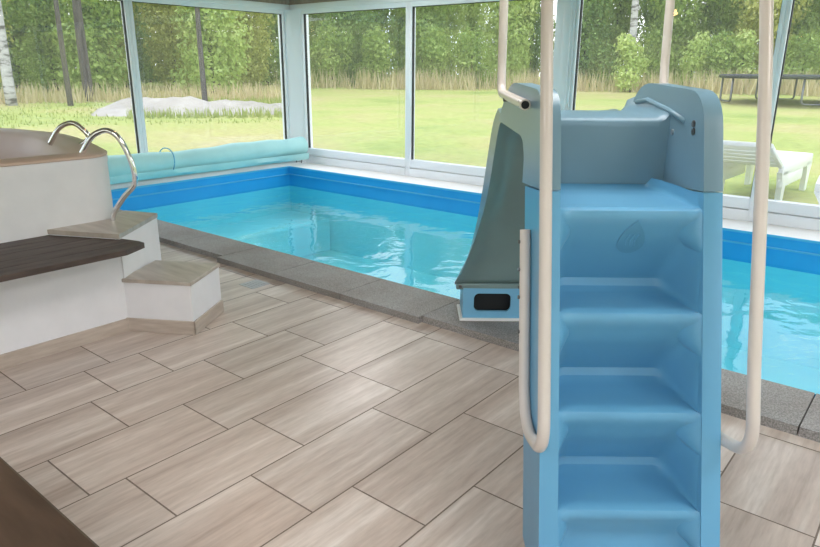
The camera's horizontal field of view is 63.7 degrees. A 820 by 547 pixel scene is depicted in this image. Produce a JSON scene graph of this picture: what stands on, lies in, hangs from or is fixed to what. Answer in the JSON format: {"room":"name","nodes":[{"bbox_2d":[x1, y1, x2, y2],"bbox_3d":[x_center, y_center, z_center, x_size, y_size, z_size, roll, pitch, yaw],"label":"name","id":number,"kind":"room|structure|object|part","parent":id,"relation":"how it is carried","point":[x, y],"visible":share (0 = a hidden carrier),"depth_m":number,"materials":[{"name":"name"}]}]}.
{"room":"indoor swimming pool","nodes":[
{"label":"indoor swimming pool","id":0,"kind":"room"},
{"bbox_2d":[245,0,343,4],"bbox_3d":[-0.612,-2.004,3.129,10.700,0.195,9.350,14,22,37],"label":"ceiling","id":1,"kind":"structure","parent":0,"point":[286,2],"depth_m":9.43,"materials":[{"name":"brown wood"}]},
{"bbox_2d":[184,0,423,9],"bbox_3d":[-0.612,-1.877,3.168,10.700,0.070,9.350,14,22,37],"label":"beam","id":2,"kind":"structure","parent":1,"relation":"attached to","point":[228,2],"depth_m":9.03,"materials":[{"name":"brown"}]},
{"bbox_2d":[0,242,819,546],"bbox_3d":[-2.194,0.718,2.518,11.874,0.060,5.220,14,22,37],"label":"floor","id":3,"kind":"structure","parent":0,"point":[296,416],"depth_m":2.64,"materials":[{"name":"tile"}]},
{"bbox_2d":[0,457,98,546],"bbox_3d":[-1.082,0.759,1.091,1.600,0.720,0.802,14,22,37],"label":"table","id":4,"kind":"object","parent":3,"relation":"on","point":[27,518],"visible":1,"depth_m":1.06,"materials":[{"name":"brown wood"}]},
{"bbox_2d":[0,128,129,369],"bbox_3d":[-3.520,-0.235,3.864,3.408,0.948,3.168,14,22,37],"label":"hot tub","id":5,"kind":"object","parent":3,"relation":"on","point":[44,186],"visible":0.76,"depth_m":3.54,"materials":[{"name":"white paint"}]},
{"bbox_3d":[-2.394,0.572,2.760,0.022,0.075,2.590,14,22,37],"label":"skirting","id":6,"kind":"part","parent":5,"relation":"part of","materials":[{"name":"tile"}]},
{"bbox_2d":[47,120,89,145],"bbox_3d":[-2.190,-0.878,4.237,0.286,0.204,0.032,1,17,0],"label":"grab rail","id":7,"kind":"object","parent":5,"relation":"attached to","point":[61,126],"visible":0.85,"depth_m":4.21,"materials":[{"name":"silver metal"}]},
{"bbox_2d":[0,235,144,281],"bbox_3d":[-2.308,0.060,2.831,0.622,0.042,2.235,14,22,37],"label":"bench","id":8,"kind":"object","parent":5,"relation":"attached to","point":[22,258],"visible":1,"depth_m":3.32,"materials":[{"name":"brown wood"}]},
{"bbox_2d":[47,210,161,277],"bbox_3d":[-1.727,-0.041,3.944,0.454,0.557,0.564,4,18,12],"label":"step","id":9,"kind":"structure","parent":3,"relation":"on","point":[130,225],"depth_m":3.79,"materials":[{"name":"white paint"}]},
{"bbox_2d":[79,128,137,220],"bbox_3d":[-1.731,-0.567,3.802,0.319,0.536,0.032,0,17,0],"label":"grab rail","id":10,"kind":"object","parent":9,"relation":"attached to","point":[100,131],"visible":1,"depth_m":3.76,"materials":[{"name":"silver metal"}]},
{"bbox_2d":[121,260,223,334],"bbox_3d":[-1.361,0.131,3.820,0.411,0.307,0.381,3,17,8],"label":"step","id":11,"kind":"structure","parent":3,"relation":"on","point":[171,297],"depth_m":3.67,"materials":[{"name":"white paint"}]},
{"bbox_3d":[-1.362,0.240,3.854,0.411,0.078,0.381,3,17,8],"label":"skirting","id":12,"kind":"part","parent":11,"relation":"part of","materials":[{"name":"tile"}]},
{"bbox_2d":[239,279,269,288],"bbox_3d":[-1.066,0.071,4.531,0.150,0.006,0.150,14,22,37],"label":"floor drain","id":13,"kind":"object","parent":3,"relation":"on","point":[253,284],"visible":1,"depth_m":4.52,"materials":[{"name":"silver metal"}]},
{"bbox_2d":[111,166,819,396],"bbox_3d":[1.123,0.295,5.664,10.200,1.141,3.225,14,22,37],"label":"basin","id":14,"kind":"object","parent":3,"relation":"in","point":[414,235],"visible":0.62,"depth_m":8.43,"materials":[{"name":"blue liquid"}]},
{"bbox_2d":[118,209,819,442],"bbox_3d":[0.075,0.378,4.352,10.200,0.542,0.743,14,22,37],"label":"pool coping","id":15,"kind":"object","parent":14,"relation":"attached to","point":[791,410],"visible":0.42,"depth_m":4.11,"materials":[{"name":"grey stone"}]},
{"bbox_2d":[455,0,773,546],"bbox_3d":[0.675,-0.472,3.128,0.966,1.897,3.334,3,17,9],"label":"slide","id":16,"kind":"object","parent":3,"relation":"on","point":[597,232],"visible":1,"depth_m":1.93,"materials":[{"name":"blue plastic"}]},
{"bbox_3d":[0.345,-0.354,2.060,0.045,1.498,1.162,0,17,0],"label":"handrail","id":17,"kind":"part","parent":16,"relation":"part of","materials":[{"name":"white metal"}]},
{"bbox_3d":[0.910,-0.350,2.061,0.078,1.498,1.165,2,17,3],"label":"handrail","id":18,"kind":"part","parent":16,"relation":"part of","materials":[{"name":"white metal"}]},
{"label":"outside","id":19,"kind":"structure","parent":0,"visible":0},
{"bbox_2d":[0,74,819,204],"bbox_3d":[-0.716,-3.252,3.010,182.000,11.412,181.889,14,22,37],"label":"lawn","id":20,"kind":"structure","parent":19,"point":[452,126],"depth_m":15.79,"materials":[{"name":"green plant"}]},
{"bbox_2d":[0,0,13,92],"bbox_3d":[-15.225,-9.627,22.024,3.382,7.373,3.307,11,20,31],"label":"tree","id":21,"kind":"object","parent":20,"relation":"on","point":[7,1],"visible":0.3,"depth_m":23.08,"materials":[{"name":"green plant"}]},
{"bbox_2d":[0,0,17,105],"bbox_3d":[-12.074,-9.387,18.843,0.340,9.108,0.447,7,18,20],"label":"birch tree","id":22,"kind":"object","parent":20,"relation":"on","point":[10,97],"visible":0.82,"depth_m":19.71,"materials":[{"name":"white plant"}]},
{"bbox_2d":[0,0,40,87],"bbox_3d":[-16.592,-11.851,27.308,3.431,8.211,3.790,2,17,5],"label":"tree","id":23,"kind":"object","parent":20,"relation":"on","point":[16,33],"visible":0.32,"depth_m":27.45,"materials":[{"name":"green plant"}]},
{"bbox_2d":[1,0,79,90],"bbox_3d":[-14.350,-10.564,25.903,3.101,6.718,2.807,0,17,-1],"label":"tree","id":24,"kind":"object","parent":20,"relation":"on","point":[42,12],"visible":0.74,"depth_m":25.93,"materials":[{"name":"green plant"}]},
{"bbox_2d":[53,0,73,105],"bbox_3d":[-10.468,-8.242,19.467,0.179,6.604,0.167,-10,20,-31],"label":"young tree","id":25,"kind":"object","parent":20,"relation":"on","point":[69,97],"visible":0.9,"depth_m":19.92,"materials":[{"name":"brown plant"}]},
{"bbox_2d":[57,3,76,78],"bbox_3d":[-17.751,-16.103,32.606,3.587,13.063,3.962,6,18,18],"label":"tree","id":26,"kind":"object","parent":20,"relation":"on","point":[69,12],"visible":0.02,"depth_m":33.28,"materials":[{"name":"green plant"}]},
{"bbox_2d":[72,0,93,100],"bbox_3d":[-10.822,-8.898,21.408,0.335,6.604,0.359,7,19,22],"label":"young tree","id":27,"kind":"object","parent":20,"relation":"on","point":[84,65],"visible":0.84,"depth_m":21.73,"materials":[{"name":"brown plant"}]},
{"bbox_2d":[48,0,128,94],"bbox_3d":[-11.565,-10.537,24.146,3.307,7.913,3.652,0,17,-1],"label":"tree","id":28,"kind":"object","parent":20,"relation":"on","point":[101,24],"visible":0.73,"depth_m":24.10,"materials":[{"name":"green plant"}]},
{"bbox_2d":[82,2,139,84],"bbox_3d":[-13.023,-11.279,28.319,2.960,6.600,3.028,3,17,8],"label":"tree","id":29,"kind":"object","parent":20,"relation":"on","point":[134,7],"visible":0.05,"depth_m":28.42,"materials":[{"name":"green plant"}]},
{"bbox_2d":[119,2,155,86],"bbox_3d":[-13.200,-12.499,29.462,3.675,8.232,3.757,7,18,20],"label":"tree","id":30,"kind":"object","parent":20,"relation":"on","point":[140,35],"visible":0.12,"depth_m":29.91,"materials":[{"name":"green plant"}]},
{"bbox_2d":[0,94,281,128],"bbox_3d":[-9.465,-4.338,17.472,14.509,0.477,7.973,-9,19,-27],"label":"grass","id":31,"kind":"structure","parent":20,"relation":"on","point":[260,114],"depth_m":17.59,"materials":[{"name":"plant"}]},
{"bbox_2d":[135,3,166,81],"bbox_3d":[-13.932,-16.571,34.118,3.928,13.097,3.842,8,19,24],"label":"tree","id":32,"kind":"object","parent":20,"relation":"on","point":[149,74],"visible":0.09,"depth_m":35.12,"materials":[{"name":"green plant"}]},
{"bbox_2d":[135,3,198,89],"bbox_3d":[-10.142,-11.039,27.728,2.960,6.600,3.028,0,17,-2],"label":"tree","id":33,"kind":"object","parent":20,"relation":"on","point":[161,51],"visible":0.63,"depth_m":27.68,"materials":[{"name":"green plant"}]},
{"bbox_2d":[90,96,281,116],"bbox_3d":[-6.041,-4.839,19.010,5.800,0.532,2.600,-5,18,-16],"label":"sand mound","id":34,"kind":"object","parent":20,"relation":"on","point":[119,108],"visible":0.69,"depth_m":18.37,"materials":[{"name":"white sand"}]},
{"bbox_2d":[195,8,207,100],"bbox_3d":[-6.170,-8.035,19.070,0.179,6.604,0.167,-4,18,-13],"label":"young tree","id":35,"kind":"object","parent":20,"relation":"on","point":[197,10],"visible":0.78,"depth_m":19.50,"materials":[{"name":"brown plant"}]},
{"bbox_2d":[168,6,253,93],"bbox_3d":[-7.915,-10.950,25.582,3.570,7.867,3.451,-5,18,-16],"label":"tree","id":36,"kind":"object","parent":20,"relation":"on","point":[215,64],"visible":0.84,"depth_m":25.78,"materials":[{"name":"green plant"}]},
{"bbox_2d":[218,12,276,88],"bbox_3d":[-7.421,-11.618,29.589,2.960,6.600,3.028,0,17,-3],"label":"tree","id":37,"kind":"object","parent":20,"relation":"on","point":[257,70],"visible":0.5,"depth_m":29.60,"materials":[{"name":"green plant"}]},
{"bbox_2d":[252,13,280,84],"bbox_3d":[-7.212,-14.149,33.409,3.413,9.057,3.770,6,18,16],"label":"leafy tree","id":38,"kind":"object","parent":20,"relation":"on","point":[273,66],"visible":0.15,"depth_m":33.69,"materials":[{"name":"green plant"}]},
{"bbox_2d":[308,13,337,81],"bbox_3d":[-5.161,-15.884,36.776,3.445,10.264,3.119,10,19,27],"label":"leafy tree","id":39,"kind":"object","parent":20,"relation":"on","point":[314,19],"visible":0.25,"depth_m":36.69,"materials":[{"name":"green plant"}]},
{"bbox_2d":[309,23,354,86],"bbox_3d":[-3.972,-10.804,32.912,2.557,3.105,1.940,-15,23,-41],"label":"rounded shrub","id":40,"kind":"object","parent":20,"relation":"on","point":[326,60],"visible":0.92,"depth_m":32.64,"materials":[{"name":"green plant"}]},
{"bbox_2d":[315,10,382,84],"bbox_3d":[-3.277,-14.706,33.774,3.782,9.964,3.867,2,17,4],"label":"leafy tree","id":41,"kind":"object","parent":20,"relation":"on","point":[349,20],"visible":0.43,"depth_m":34.02,"materials":[{"name":"green plant"}]},
{"bbox_2d":[352,24,395,84],"bbox_3d":[-1.705,-10.874,33.172,1.940,3.105,2.557,-11,20,-32],"label":"rounded shrub","id":42,"kind":"object","parent":20,"relation":"on","point":[376,51],"visible":0.89,"depth_m":32.86,"materials":[{"name":"green plant"}]},
{"bbox_2d":[353,9,401,79],"bbox_3d":[-2.083,-17.395,40.153,3.759,11.226,3.843,12,20,32],"label":"leafy tree","id":43,"kind":"object","parent":20,"relation":"on","point":[384,13],"visible":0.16,"depth_m":40.44,"materials":[{"name":"green plant"}]},
{"bbox_2d":[386,8,418,80],"bbox_3d":[-0.582,-17.844,43.319,3.445,10.264,3.119,4,18,12],"label":"leafy tree","id":44,"kind":"object","parent":20,"relation":"on","point":[401,20],"visible":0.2,"depth_m":43.22,"materials":[{"name":"green plant"}]},
{"bbox_2d":[0,66,819,103],"bbox_3d":[1.201,-8.107,27.740,37.552,1.420,13.412,-3,17,-10],"label":"dry grass","id":45,"kind":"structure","parent":20,"relation":"on","point":[810,90],"depth_m":28.93,"materials":[{"name":"beige plant"}]},
{"bbox_2d":[395,5,457,82],"bbox_3d":[0.915,-14.976,34.271,3.485,10.224,3.850,-6,18,-20],"label":"leafy tree","id":46,"kind":"object","parent":20,"relation":"on","point":[431,15],"visible":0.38,"depth_m":34.24,"materials":[{"name":"green plant"}]},
{"bbox_2d":[415,24,451,83],"bbox_3d":[1.099,-10.856,33.186,1.943,3.105,2.511,1,17,1],"label":"rounded shrub","id":47,"kind":"object","parent":20,"relation":"on","point":[432,55],"visible":0.85,"depth_m":32.80,"materials":[{"name":"green plant"}]},
{"bbox_2d":[416,4,469,82],"bbox_3d":[2.200,-17.255,39.450,3.822,11.478,3.661,7,18,21],"label":"leafy tree","id":48,"kind":"object","parent":20,"relation":"on","point":[452,20],"visible":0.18,"depth_m":39.61,"materials":[{"name":"green plant"}]},
{"bbox_2d":[448,26,494,87],"bbox_3d":[3.075,-10.841,33.202,1.943,3.105,2.511,-9,19,-27],"label":"rounded shrub","id":49,"kind":"object","parent":20,"relation":"on","point":[469,49],"visible":0.89,"depth_m":32.90,"materials":[{"name":"green plant"}]},
{"bbox_2d":[451,3,492,78],"bbox_3d":[4.309,-20.471,45.960,3.907,13.869,3.743,11,20,31],"label":"tree","id":50,"kind":"object","parent":20,"relation":"on","point":[472,19],"visible":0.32,"depth_m":46.27,"materials":[{"name":"green plant"}]},
{"bbox_2d":[475,0,539,85],"bbox_3d":[4.850,-14.415,34.043,3.430,9.326,3.580,-9,20,-28],"label":"leafy tree","id":51,"kind":"object","parent":20,"relation":"on","point":[515,18],"visible":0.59,"depth_m":34.24,"materials":[{"name":"green plant"}]},
{"bbox_2d":[487,0,540,80],"bbox_3d":[6.473,-17.025,39.280,3.876,11.196,3.509,-9,19,-27],"label":"leafy tree","id":52,"kind":"object","parent":20,"relation":"on","point":[525,6],"visible":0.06,"depth_m":39.70,"materials":[{"name":"green plant"}]},
{"bbox_2d":[520,0,554,80],"bbox_3d":[8.534,-20.121,45.339,3.842,13.565,3.928,-1,17,-6],"label":"tree","id":53,"kind":"object","parent":20,"relation":"on","point":[536,48],"visible":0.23,"depth_m":45.88,"materials":[{"name":"green plant"}]},
{"bbox_2d":[553,0,621,85],"bbox_3d":[8.985,-14.090,33.780,3.688,8.927,3.771,-6,18,-19],"label":"leafy tree","id":54,"kind":"object","parent":20,"relation":"on","point":[588,49],"visible":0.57,"depth_m":33.73,"materials":[{"name":"green plant"}]},
{"bbox_2d":[579,1,615,80],"bbox_3d":[10.397,-16.564,38.248,3.700,11.000,3.785,5,18,15],"label":"leafy tree","id":55,"kind":"object","parent":20,"relation":"on","point":[599,1],"visible":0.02,"depth_m":38.16,"materials":[{"name":"green plant"}]},
{"bbox_2d":[593,0,649,84],"bbox_3d":[11.565,-15.373,35.649,3.119,10.264,3.445,5,18,13],"label":"leafy tree","id":56,"kind":"object","parent":20,"relation":"on","point":[622,8],"visible":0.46,"depth_m":35.65,"materials":[{"name":"green plant"}]},
{"bbox_2d":[611,32,650,91],"bbox_3d":[9.892,-9.383,29.533,1.688,2.652,1.816,9,19,25],"label":"rounded shrub","id":57,"kind":"object","parent":20,"relation":"on","point":[633,59],"visible":0.98,"depth_m":29.32,"materials":[{"name":"green plant"}]},
{"bbox_2d":[624,0,638,90],"bbox_3d":[10.157,-12.760,29.477,0.526,9.108,0.401,5,18,15],"label":"birch tree","id":58,"kind":"object","parent":20,"relation":"on","point":[635,3],"visible":0.37,"depth_m":29.73,"materials":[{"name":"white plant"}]},
{"bbox_2d":[636,0,682,83],"bbox_3d":[14.488,-16.361,37.281,3.843,11.226,3.759,-4,18,-15],"label":"leafy tree","id":59,"kind":"object","parent":20,"relation":"on","point":[646,15],"visible":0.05,"depth_m":37.65,"materials":[{"name":"green plant"}]},
{"bbox_2d":[638,0,711,85],"bbox_3d":[13.052,-13.714,32.056,3.636,9.281,3.292,0,17,-2],"label":"leafy tree","id":60,"kind":"object","parent":20,"relation":"on","point":[685,22],"visible":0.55,"depth_m":32.39,"materials":[{"name":"green plant"}]},
{"bbox_2d":[676,30,712,83],"bbox_3d":[13.373,-9.958,31.030,1.776,2.792,1.912,-4,18,-13],"label":"rounded shrub","id":61,"kind":"object","parent":20,"relation":"on","point":[696,60],"visible":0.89,"depth_m":30.68,"materials":[{"name":"green plant"}]},
{"bbox_2d":[674,0,733,83],"bbox_3d":[15.706,-14.914,34.175,3.119,10.264,3.445,14,22,37],"label":"leafy tree","id":62,"kind":"object","parent":20,"relation":"on","point":[716,18],"visible":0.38,"depth_m":34.15,"materials":[{"name":"green plant"}]},
{"bbox_2d":[700,29,737,83],"bbox_3d":[14.335,-9.804,30.506,1.764,2.823,2.325,7,18,20],"label":"rounded shrub","id":63,"kind":"object","parent":20,"relation":"on","point":[719,53],"visible":0.66,"depth_m":30.11,"materials":[{"name":"green plant"}]},
{"bbox_2d":[716,0,758,82],"bbox_3d":[18.359,-16.056,35.883,3.822,11.478,3.661,-8,19,-25],"label":"leafy tree","id":64,"kind":"object","parent":20,"relation":"on","point":[734,16],"visible":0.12,"depth_m":36.18,"materials":[{"name":"green plant"}]},
{"bbox_2d":[717,29,758,89],"bbox_3d":[15.201,-9.674,30.173,1.912,2.792,1.776,13,21,35],"label":"rounded shrub","id":65,"kind":"object","parent":20,"relation":"on","point":[745,62],"visible":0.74,"depth_m":29.79,"materials":[{"name":"green plant"}]},
{"bbox_2d":[721,140,812,200],"bbox_3d":[4.227,-1.295,7.987,0.720,0.750,2.118,15,22,39],"label":"sun lounger","id":66,"kind":"object","parent":20,"relation":"on","point":[738,156],"visible":0.76,"depth_m":7.70,"materials":[{"name":"white plastic"}]},
{"bbox_3d":[3.773,-1.117,8.026,0.060,0.380,0.300,15,22,39],"label":"leg","id":67,"kind":"part","parent":66,"relation":"part of","materials":[{"name":"white plastic"}]},
{"bbox_3d":[4.579,-1.382,8.902,0.060,0.380,0.300,15,22,39],"label":"leg","id":68,"kind":"part","parent":66,"relation":"part of","materials":[{"name":"white plastic"}]},
{"bbox_3d":[3.744,-1.340,7.397,0.700,0.323,0.650,15,22,39],"label":"backrest","id":69,"kind":"part","parent":66,"relation":"part of","materials":[{"name":"white plastic"}]},
{"bbox_3d":[4.438,-1.325,8.228,0.720,0.282,1.480,15,22,39],"label":"seat","id":70,"kind":"part","parent":66,"relation":"part of","materials":[{"name":"white plastic"}]},
{"bbox_3d":[4.268,-0.985,7.610,0.060,0.380,0.300,15,22,39],"label":"leg","id":71,"kind":"part","parent":66,"relation":"part of","materials":[{"name":"white plastic"}]},
{"bbox_3d":[5.074,-1.250,8.487,0.060,0.380,0.300,15,22,39],"label":"leg","id":72,"kind":"part","parent":66,"relation":"part of","materials":[{"name":"white plastic"}]},
{"bbox_2d":[719,74,819,105],"bbox_3d":[13.575,-6.451,23.035,5.208,0.939,5.208,9,19,26],"label":"trampoline","id":73,"kind":"object","parent":20,"relation":"on","point":[805,77],"visible":0.88,"depth_m":22.05,"materials":[{"name":"grey metal"}]},
{"bbox_3d":[11.252,-6.564,23.461,0.069,0.868,1.428,4,17,10],"label":"leg","id":74,"kind":"part","parent":73,"relation":"part of","materials":[{"name":"grey metal"}]},
{"bbox_3d":[14.015,-7.100,25.266,1.429,0.869,0.071,4,17,10],"label":"leg","id":75,"kind":"part","parent":73,"relation":"part of","materials":[{"name":"grey metal"}]},
{"bbox_3d":[13.135,-5.736,20.825,1.429,0.869,0.071,4,17,10],"label":"leg","id":76,"kind":"part","parent":73,"relation":"part of","materials":[{"name":"grey metal"}]},
{"bbox_2d":[730,0,812,81],"bbox_3d":[16.681,-12.900,30.435,3.466,8.740,3.546,7,18,20],"label":"leafy tree","id":77,"kind":"object","parent":20,"relation":"on","point":[754,22],"visible":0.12,"depth_m":30.57,"materials":[{"name":"green plant"}]},
{"bbox_2d":[781,28,819,89],"bbox_3d":[17.447,-9.343,29.129,2.283,2.823,1.766,7,18,20],"label":"rounded shrub","id":78,"kind":"object","parent":20,"relation":"on","point":[809,55],"visible":0.7,"depth_m":29.00,"materials":[{"name":"green plant"}]},
{"bbox_2d":[783,0,819,82],"bbox_3d":[19.397,-14.331,32.401,3.119,10.264,3.445,-11,20,-32],"label":"leafy tree","id":79,"kind":"object","parent":20,"relation":"on","point":[806,24],"visible":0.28,"depth_m":32.25,"materials":[{"name":"green plant"}]},
{"bbox_2d":[808,7,819,85],"bbox_3d":[22.249,-15.414,34.389,3.876,11.196,3.509,14,22,38],"label":"leafy tree","id":80,"kind":"object","parent":20,"relation":"on","point":[818,73],"visible":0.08,"depth_m":34.74,"materials":[{"name":"green plant"}]},
{"bbox_2d":[814,175,819,204],"bbox_3d":[5.246,-0.788,6.526,2.118,0.660,0.720,11,20,32],"label":"sun lounger","id":81,"kind":"object","parent":20,"relation":"on","point":[817,185],"visible":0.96,"depth_m":6.79,"materials":[{"name":"white plastic"}]},
{"bbox_3d":[4.979,-0.783,6.711,1.480,0.232,0.720,11,20,32],"label":"seat","id":82,"kind":"part","parent":81,"relation":"part of","materials":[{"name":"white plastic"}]},
{"bbox_3d":[4.304,-0.684,6.793,0.300,0.290,0.060,11,20,32],"label":"leg","id":83,"kind":"part","parent":81,"relation":"part of","materials":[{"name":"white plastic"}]},
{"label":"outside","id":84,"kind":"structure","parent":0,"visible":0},
{"bbox_3d":[-0.465,0.409,4.002,11.800,0.280,10.350,14,22,37],"label":"pavement","id":85,"kind":"object","parent":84,"visible":0},
{"bbox_2d":[110,162,819,240],"bbox_3d":[1.001,-0.304,5.773,10.750,0.060,4.150,14,22,37],"label":"ledge","id":86,"kind":"object","parent":85,"relation":"on","point":[814,235],"visible":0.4,"depth_m":8.44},
{"bbox_2d":[110,0,147,184],"bbox_3d":[-4.175,-1.986,7.271,0.110,2.195,2.450,14,22,37],"label":"window","id":87,"kind":"structure","parent":86,"relation":"on","point":[124,3],"depth_m":8.07,"materials":[{"name":"white metal"}]},
{"bbox_2d":[107,137,308,183],"bbox_3d":[-3.243,-1.312,8.122,0.354,0.424,5.150,14,22,37],"label":"roll","id":88,"kind":"object","parent":86,"relation":"on","point":[149,165],"visible":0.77,"depth_m":8.62,"materials":[{"name":"teal plastic"}]},
{"bbox_2d":[128,0,290,179],"bbox_3d":[-2.639,-2.527,9.062,0.110,2.195,2.390,14,22,37],"label":"window","id":89,"kind":"structure","parent":86,"relation":"on","point":[279,12],"depth_m":8.85,"materials":[{"name":"white metal"}]},
{"bbox_2d":[278,9,312,161],"bbox_3d":[-1.725,-2.805,9.984,0.380,2.195,0.260,14,22,37],"label":"post","id":90,"kind":"object","parent":86,"relation":"on","point":[292,18],"visible":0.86,"depth_m":9.83,"materials":[{"name":"white metal"}]},
{"bbox_2d":[301,2,407,175],"bbox_3d":[-0.782,-2.579,9.277,2.020,2.195,0.110,14,22,37],"label":"window","id":91,"kind":"structure","parent":86,"relation":"on","point":[362,161],"depth_m":9.42,"materials":[{"name":"white"}]},
{"bbox_2d":[407,0,519,185],"bbox_3d":[0.849,-2.173,8.002,2.200,2.195,0.110,14,22,37],"label":"window","id":92,"kind":"structure","parent":86,"relation":"on","point":[459,173],"depth_m":8.49,"materials":[{"name":"white metal"}]},
{"bbox_2d":[553,0,576,109],"bbox_3d":[1.691,-1.963,7.343,0.220,2.195,0.170,14,22,37],"label":"post","id":93,"kind":"object","parent":86,"relation":"on","point":[566,9],"visible":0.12,"depth_m":7.13,"materials":[{"name":"white metal"}]},
{"bbox_2d":[569,0,786,221],"bbox_3d":[2.549,-1.750,6.672,2.000,2.195,0.110,14,22,37],"label":"window","id":94,"kind":"structure","parent":86,"relation":"on","point":[735,207],"depth_m":6.44,"materials":[{"name":"white"}]},
{"bbox_2d":[751,0,819,230],"bbox_3d":[4.134,-1.355,5.432,2.100,2.195,0.110,14,22,37],"label":"window","id":95,"kind":"structure","parent":86,"relation":"on","point":[780,213],"depth_m":6.04,"materials":[{"name":"white"}]}
]}

